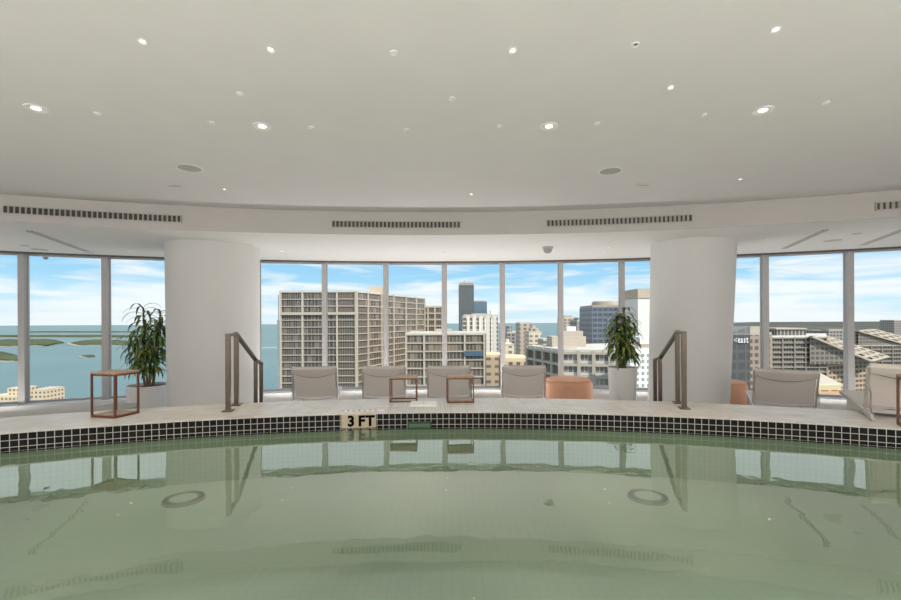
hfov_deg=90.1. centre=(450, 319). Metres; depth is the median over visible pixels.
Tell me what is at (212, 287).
column
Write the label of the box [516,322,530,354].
building
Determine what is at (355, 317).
apartment tower
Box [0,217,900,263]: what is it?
ceiling
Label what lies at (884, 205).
grille
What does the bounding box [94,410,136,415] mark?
shelf
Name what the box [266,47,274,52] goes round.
recessed light
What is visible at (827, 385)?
block
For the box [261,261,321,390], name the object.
window
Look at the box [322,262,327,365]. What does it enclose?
trim
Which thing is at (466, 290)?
skyscraper
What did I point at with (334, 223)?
grille
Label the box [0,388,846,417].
sill
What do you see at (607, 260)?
window
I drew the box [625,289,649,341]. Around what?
tower
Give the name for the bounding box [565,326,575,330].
roof vent
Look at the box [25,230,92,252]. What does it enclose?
ceiling vent
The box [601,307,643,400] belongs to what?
potted plant
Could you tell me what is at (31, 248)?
disc
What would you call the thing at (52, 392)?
apartment
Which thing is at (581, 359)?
office block
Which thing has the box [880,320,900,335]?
building
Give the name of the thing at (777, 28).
recessed light
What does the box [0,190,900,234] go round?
ceiling bulkhead
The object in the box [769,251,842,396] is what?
window
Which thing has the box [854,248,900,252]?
window
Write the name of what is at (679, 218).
grille
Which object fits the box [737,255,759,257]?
window
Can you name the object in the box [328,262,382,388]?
window
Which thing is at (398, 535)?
pool water
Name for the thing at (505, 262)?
window
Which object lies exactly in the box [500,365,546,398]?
lounge chair
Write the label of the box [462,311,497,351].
condominium
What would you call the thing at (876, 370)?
pillow
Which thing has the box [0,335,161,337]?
island
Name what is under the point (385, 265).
trim
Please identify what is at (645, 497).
drain
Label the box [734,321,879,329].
distant land
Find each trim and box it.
[17,253,29,404]
[101,257,111,399]
[260,261,261,360]
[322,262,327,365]
[383,263,388,365]
[442,263,446,365]
[500,262,504,384]
[557,262,563,375]
[618,260,624,364]
[760,255,768,368]
[843,251,854,389]
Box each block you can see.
[405,329,485,385]
[425,306,441,330]
[486,352,499,385]
[499,354,525,385]
[526,326,615,386]
[615,336,648,387]
[750,326,771,390]
[769,328,888,390]
[806,329,900,363]
[815,372,842,394]
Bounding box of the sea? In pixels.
[0,322,744,397]
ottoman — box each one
[546,376,592,398]
[730,379,747,404]
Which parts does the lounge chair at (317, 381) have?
backrest, sling seat, frame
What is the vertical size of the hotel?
177.044 m
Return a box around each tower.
[277,287,425,388]
[579,301,618,343]
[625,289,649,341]
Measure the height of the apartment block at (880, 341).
169.431 m
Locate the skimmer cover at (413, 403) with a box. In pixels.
[410,401,436,406]
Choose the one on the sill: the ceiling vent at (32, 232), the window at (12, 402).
the window at (12, 402)
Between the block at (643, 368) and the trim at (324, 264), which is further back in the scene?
the block at (643, 368)
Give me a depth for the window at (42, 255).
9.40 m
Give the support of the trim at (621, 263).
on the sill
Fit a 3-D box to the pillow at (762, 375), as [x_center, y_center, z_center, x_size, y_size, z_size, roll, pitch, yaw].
[4.862,0.803,6.527,0.740,0.180,0.151,0,0,30]
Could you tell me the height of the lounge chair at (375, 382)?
1.094 m
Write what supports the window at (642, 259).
on the sill
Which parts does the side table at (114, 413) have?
leg, rail, leg, rail, leg, leg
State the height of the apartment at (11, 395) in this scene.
123.372 m
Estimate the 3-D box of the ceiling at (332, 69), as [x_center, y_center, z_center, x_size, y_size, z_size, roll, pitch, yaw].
[-0.009,-1.990,3.425,25.200,0.500,15.250,0,0,0]
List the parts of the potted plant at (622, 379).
pot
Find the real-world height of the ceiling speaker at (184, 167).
0.008 m
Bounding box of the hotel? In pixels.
[731,326,749,389]
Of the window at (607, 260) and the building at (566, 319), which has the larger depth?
the building at (566, 319)
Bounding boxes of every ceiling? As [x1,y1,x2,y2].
[0,0,900,211]
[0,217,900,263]
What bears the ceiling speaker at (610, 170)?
attached to the ceiling at (332, 69)
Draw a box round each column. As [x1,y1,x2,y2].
[164,239,259,406]
[648,236,737,403]
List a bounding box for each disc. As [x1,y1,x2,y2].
[31,248,48,250]
[823,239,841,241]
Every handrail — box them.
[221,332,262,411]
[653,330,690,409]
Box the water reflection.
[0,429,900,503]
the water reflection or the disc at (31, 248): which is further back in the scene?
the disc at (31, 248)
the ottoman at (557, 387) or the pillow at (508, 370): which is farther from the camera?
the ottoman at (557, 387)
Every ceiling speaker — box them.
[175,164,202,172]
[598,167,622,174]
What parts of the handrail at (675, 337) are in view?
post, post, rail, post, post, plate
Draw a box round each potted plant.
[114,303,166,407]
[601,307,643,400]
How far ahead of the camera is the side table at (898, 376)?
3.93 m
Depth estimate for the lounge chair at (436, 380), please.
7.39 m
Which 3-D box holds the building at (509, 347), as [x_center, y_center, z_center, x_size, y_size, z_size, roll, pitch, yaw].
[33.960,95.462,270.000,6.356,168.118,20.000,0,0,0]
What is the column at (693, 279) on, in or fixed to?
on the floor
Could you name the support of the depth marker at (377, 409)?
on the pool deck
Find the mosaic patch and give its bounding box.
[398,402,446,410]
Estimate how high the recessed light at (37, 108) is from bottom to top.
0.010 m
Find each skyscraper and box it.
[459,281,473,330]
[474,301,486,313]
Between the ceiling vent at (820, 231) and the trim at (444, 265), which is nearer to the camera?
the ceiling vent at (820, 231)
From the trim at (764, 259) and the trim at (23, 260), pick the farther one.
the trim at (764, 259)
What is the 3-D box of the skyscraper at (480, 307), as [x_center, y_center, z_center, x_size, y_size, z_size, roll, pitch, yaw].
[45.308,74.931,692.000,20.400,209.074,24.000,0,0,0]
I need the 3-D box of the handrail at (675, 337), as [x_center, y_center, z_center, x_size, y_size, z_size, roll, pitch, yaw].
[2.596,0.965,5.397,0.474,1.706,1.605,0,0,0]
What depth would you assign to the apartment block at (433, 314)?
284.88 m
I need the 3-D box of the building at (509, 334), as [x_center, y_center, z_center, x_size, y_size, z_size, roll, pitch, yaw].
[59.702,92.523,432.500,13.067,173.754,25.000,0,0,0]
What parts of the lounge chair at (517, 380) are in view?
backrest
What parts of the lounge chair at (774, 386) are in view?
sling seat, frame, backrest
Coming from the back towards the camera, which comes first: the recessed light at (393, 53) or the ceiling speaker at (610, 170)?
the ceiling speaker at (610, 170)
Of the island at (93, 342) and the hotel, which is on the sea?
the island at (93, 342)
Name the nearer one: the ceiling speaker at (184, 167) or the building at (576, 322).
the ceiling speaker at (184, 167)
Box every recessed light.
[22,103,48,113]
[138,38,147,44]
[252,122,271,130]
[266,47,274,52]
[390,50,397,55]
[509,48,516,53]
[540,122,557,130]
[631,41,639,47]
[667,85,674,89]
[751,105,774,114]
[770,26,780,32]
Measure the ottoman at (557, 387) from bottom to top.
0.626 m
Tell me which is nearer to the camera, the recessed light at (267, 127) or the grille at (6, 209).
the recessed light at (267, 127)
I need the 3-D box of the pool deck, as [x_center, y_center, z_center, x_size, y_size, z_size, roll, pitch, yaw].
[0.006,1.380,3.130,16.152,0.900,4.460,0,0,0]
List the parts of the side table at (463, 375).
leg, rail, rail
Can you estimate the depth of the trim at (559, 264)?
10.39 m
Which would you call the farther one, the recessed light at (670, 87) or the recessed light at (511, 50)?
the recessed light at (670, 87)
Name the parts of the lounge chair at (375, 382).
sling seat, backrest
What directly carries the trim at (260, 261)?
on the sill
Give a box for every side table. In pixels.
[90,369,139,418]
[389,374,417,401]
[446,373,473,402]
[896,374,900,426]
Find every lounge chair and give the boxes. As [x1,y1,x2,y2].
[291,366,341,400]
[361,365,406,398]
[427,365,470,397]
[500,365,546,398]
[745,368,819,408]
[839,363,900,420]
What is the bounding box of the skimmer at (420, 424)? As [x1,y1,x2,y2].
[407,421,431,428]
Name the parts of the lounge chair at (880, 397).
frame, sling seat, frame, backrest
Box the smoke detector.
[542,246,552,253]
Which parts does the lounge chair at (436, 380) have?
sling seat, backrest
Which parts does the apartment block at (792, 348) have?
sloping roof frame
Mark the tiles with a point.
(827, 434)
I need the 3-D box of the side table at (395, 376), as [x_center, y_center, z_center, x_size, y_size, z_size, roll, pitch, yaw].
[-0.540,0.787,5.207,0.310,0.290,0.220,0,0,-2]
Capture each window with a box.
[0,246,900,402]
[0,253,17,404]
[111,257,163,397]
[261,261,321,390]
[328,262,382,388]
[389,263,440,387]
[447,263,499,387]
[505,262,556,387]
[563,260,617,388]
[625,259,649,389]
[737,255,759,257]
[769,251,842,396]
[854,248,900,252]
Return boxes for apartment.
[0,386,36,401]
[31,386,64,399]
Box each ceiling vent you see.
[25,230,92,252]
[781,229,829,248]
[858,230,900,245]
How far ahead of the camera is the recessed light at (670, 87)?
3.38 m
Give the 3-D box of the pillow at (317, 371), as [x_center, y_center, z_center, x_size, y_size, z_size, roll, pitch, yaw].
[-2.197,0.836,7.257,0.670,0.180,0.151,0,0,-12]
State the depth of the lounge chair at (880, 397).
4.20 m
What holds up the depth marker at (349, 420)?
attached to the tiles
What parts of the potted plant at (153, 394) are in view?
pot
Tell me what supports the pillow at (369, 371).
on the lounge chair at (375, 382)
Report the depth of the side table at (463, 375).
5.05 m
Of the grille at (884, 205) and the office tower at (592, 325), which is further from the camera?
the office tower at (592, 325)
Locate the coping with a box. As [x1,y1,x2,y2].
[0,410,900,434]
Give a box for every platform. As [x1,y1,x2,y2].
[93,403,140,410]
[847,400,894,410]
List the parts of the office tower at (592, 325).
round crown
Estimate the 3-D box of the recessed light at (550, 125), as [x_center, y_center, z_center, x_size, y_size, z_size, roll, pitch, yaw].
[0.886,-1.739,4.046,0.164,0.010,0.164,0,0,0]
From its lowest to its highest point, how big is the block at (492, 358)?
163.139 m
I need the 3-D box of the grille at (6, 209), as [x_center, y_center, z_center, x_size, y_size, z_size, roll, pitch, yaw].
[-5.049,-1.506,6.415,2.047,0.120,0.665,0,0,0]
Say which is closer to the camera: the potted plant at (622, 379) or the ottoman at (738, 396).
the potted plant at (622, 379)
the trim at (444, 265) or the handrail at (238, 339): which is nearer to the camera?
the handrail at (238, 339)
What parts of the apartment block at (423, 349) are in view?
blue panel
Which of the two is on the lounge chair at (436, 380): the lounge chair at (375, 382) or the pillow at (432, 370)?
the pillow at (432, 370)
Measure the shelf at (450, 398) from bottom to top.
0.010 m
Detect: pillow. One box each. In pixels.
[292,366,335,376]
[363,365,404,376]
[428,365,468,375]
[503,365,545,375]
[755,368,818,381]
[869,363,900,377]
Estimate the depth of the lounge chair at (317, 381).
7.35 m
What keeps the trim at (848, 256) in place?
on the sill
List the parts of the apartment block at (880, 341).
sloping roof frame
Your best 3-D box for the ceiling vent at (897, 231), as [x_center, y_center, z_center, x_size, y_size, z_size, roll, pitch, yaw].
[7.359,-1.398,7.707,0.102,0.012,1.621,0,0,26]
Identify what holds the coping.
on the pool deck
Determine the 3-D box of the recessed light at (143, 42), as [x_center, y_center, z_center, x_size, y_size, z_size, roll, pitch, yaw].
[-1.910,-1.726,2.792,0.052,0.010,0.052,0,0,0]
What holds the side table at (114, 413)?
on the pool deck
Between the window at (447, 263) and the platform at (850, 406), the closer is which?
the platform at (850, 406)
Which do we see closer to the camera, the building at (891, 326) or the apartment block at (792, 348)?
the apartment block at (792, 348)
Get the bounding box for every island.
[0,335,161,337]
[0,339,63,346]
[0,351,17,361]
[30,331,140,332]
[66,339,165,345]
[77,355,94,357]
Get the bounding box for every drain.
[161,490,205,507]
[627,488,669,505]
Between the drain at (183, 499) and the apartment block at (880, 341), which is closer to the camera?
the drain at (183, 499)
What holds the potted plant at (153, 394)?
on the floor
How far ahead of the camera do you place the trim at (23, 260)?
8.80 m
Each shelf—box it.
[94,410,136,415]
[449,397,472,400]
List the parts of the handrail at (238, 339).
post, post, rail, post, post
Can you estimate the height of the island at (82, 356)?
5.000 m
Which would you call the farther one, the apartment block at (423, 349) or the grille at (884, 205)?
the apartment block at (423, 349)
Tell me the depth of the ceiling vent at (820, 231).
7.69 m
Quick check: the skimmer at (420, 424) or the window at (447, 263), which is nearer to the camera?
the skimmer at (420, 424)
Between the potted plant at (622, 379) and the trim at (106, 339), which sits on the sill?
the trim at (106, 339)
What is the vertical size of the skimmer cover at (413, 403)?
0.021 m
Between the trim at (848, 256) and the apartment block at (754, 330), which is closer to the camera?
the trim at (848, 256)
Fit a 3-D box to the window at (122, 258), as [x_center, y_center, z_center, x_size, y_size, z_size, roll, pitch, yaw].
[-6.507,0.151,9.690,1.332,2.980,0.070,0,0,-18]
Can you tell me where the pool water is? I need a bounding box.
[0,471,900,599]
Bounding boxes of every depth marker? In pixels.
[341,414,375,427]
[342,409,387,411]
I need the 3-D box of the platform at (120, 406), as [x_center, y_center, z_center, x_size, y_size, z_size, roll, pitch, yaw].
[-5.213,1.591,7.020,0.660,0.526,0.660,0,0,0]
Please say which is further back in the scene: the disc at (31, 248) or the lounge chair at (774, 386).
the disc at (31, 248)
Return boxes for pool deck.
[0,398,900,430]
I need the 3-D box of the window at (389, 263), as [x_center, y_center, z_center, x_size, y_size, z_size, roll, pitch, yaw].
[-0.835,0.124,10.712,1.247,2.980,0.071,0,0,-2]
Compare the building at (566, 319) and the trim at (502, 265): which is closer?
the trim at (502, 265)
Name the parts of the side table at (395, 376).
leg, rail, rail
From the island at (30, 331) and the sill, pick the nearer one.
the sill
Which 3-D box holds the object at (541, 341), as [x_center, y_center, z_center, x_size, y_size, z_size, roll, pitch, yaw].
[65.452,96.078,309.000,6.667,166.590,18.000,0,0,0]
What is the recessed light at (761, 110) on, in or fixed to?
in the ceiling at (332, 69)
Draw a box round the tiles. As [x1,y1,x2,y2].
[0,413,900,453]
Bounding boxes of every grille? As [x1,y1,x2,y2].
[2,205,181,222]
[331,220,460,228]
[546,214,692,226]
[875,200,900,210]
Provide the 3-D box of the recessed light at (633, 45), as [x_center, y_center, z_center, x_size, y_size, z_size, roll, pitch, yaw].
[1.171,-1.740,2.846,0.052,0.010,0.052,0,0,0]
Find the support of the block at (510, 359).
on the ground
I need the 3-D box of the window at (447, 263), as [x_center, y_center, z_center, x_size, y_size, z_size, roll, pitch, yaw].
[0.546,0.117,10.722,1.238,2.980,0.071,0,0,2]
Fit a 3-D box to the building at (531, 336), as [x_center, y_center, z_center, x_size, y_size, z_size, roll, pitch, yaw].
[62.582,91.750,340.000,9.167,175.273,20.000,0,0,0]

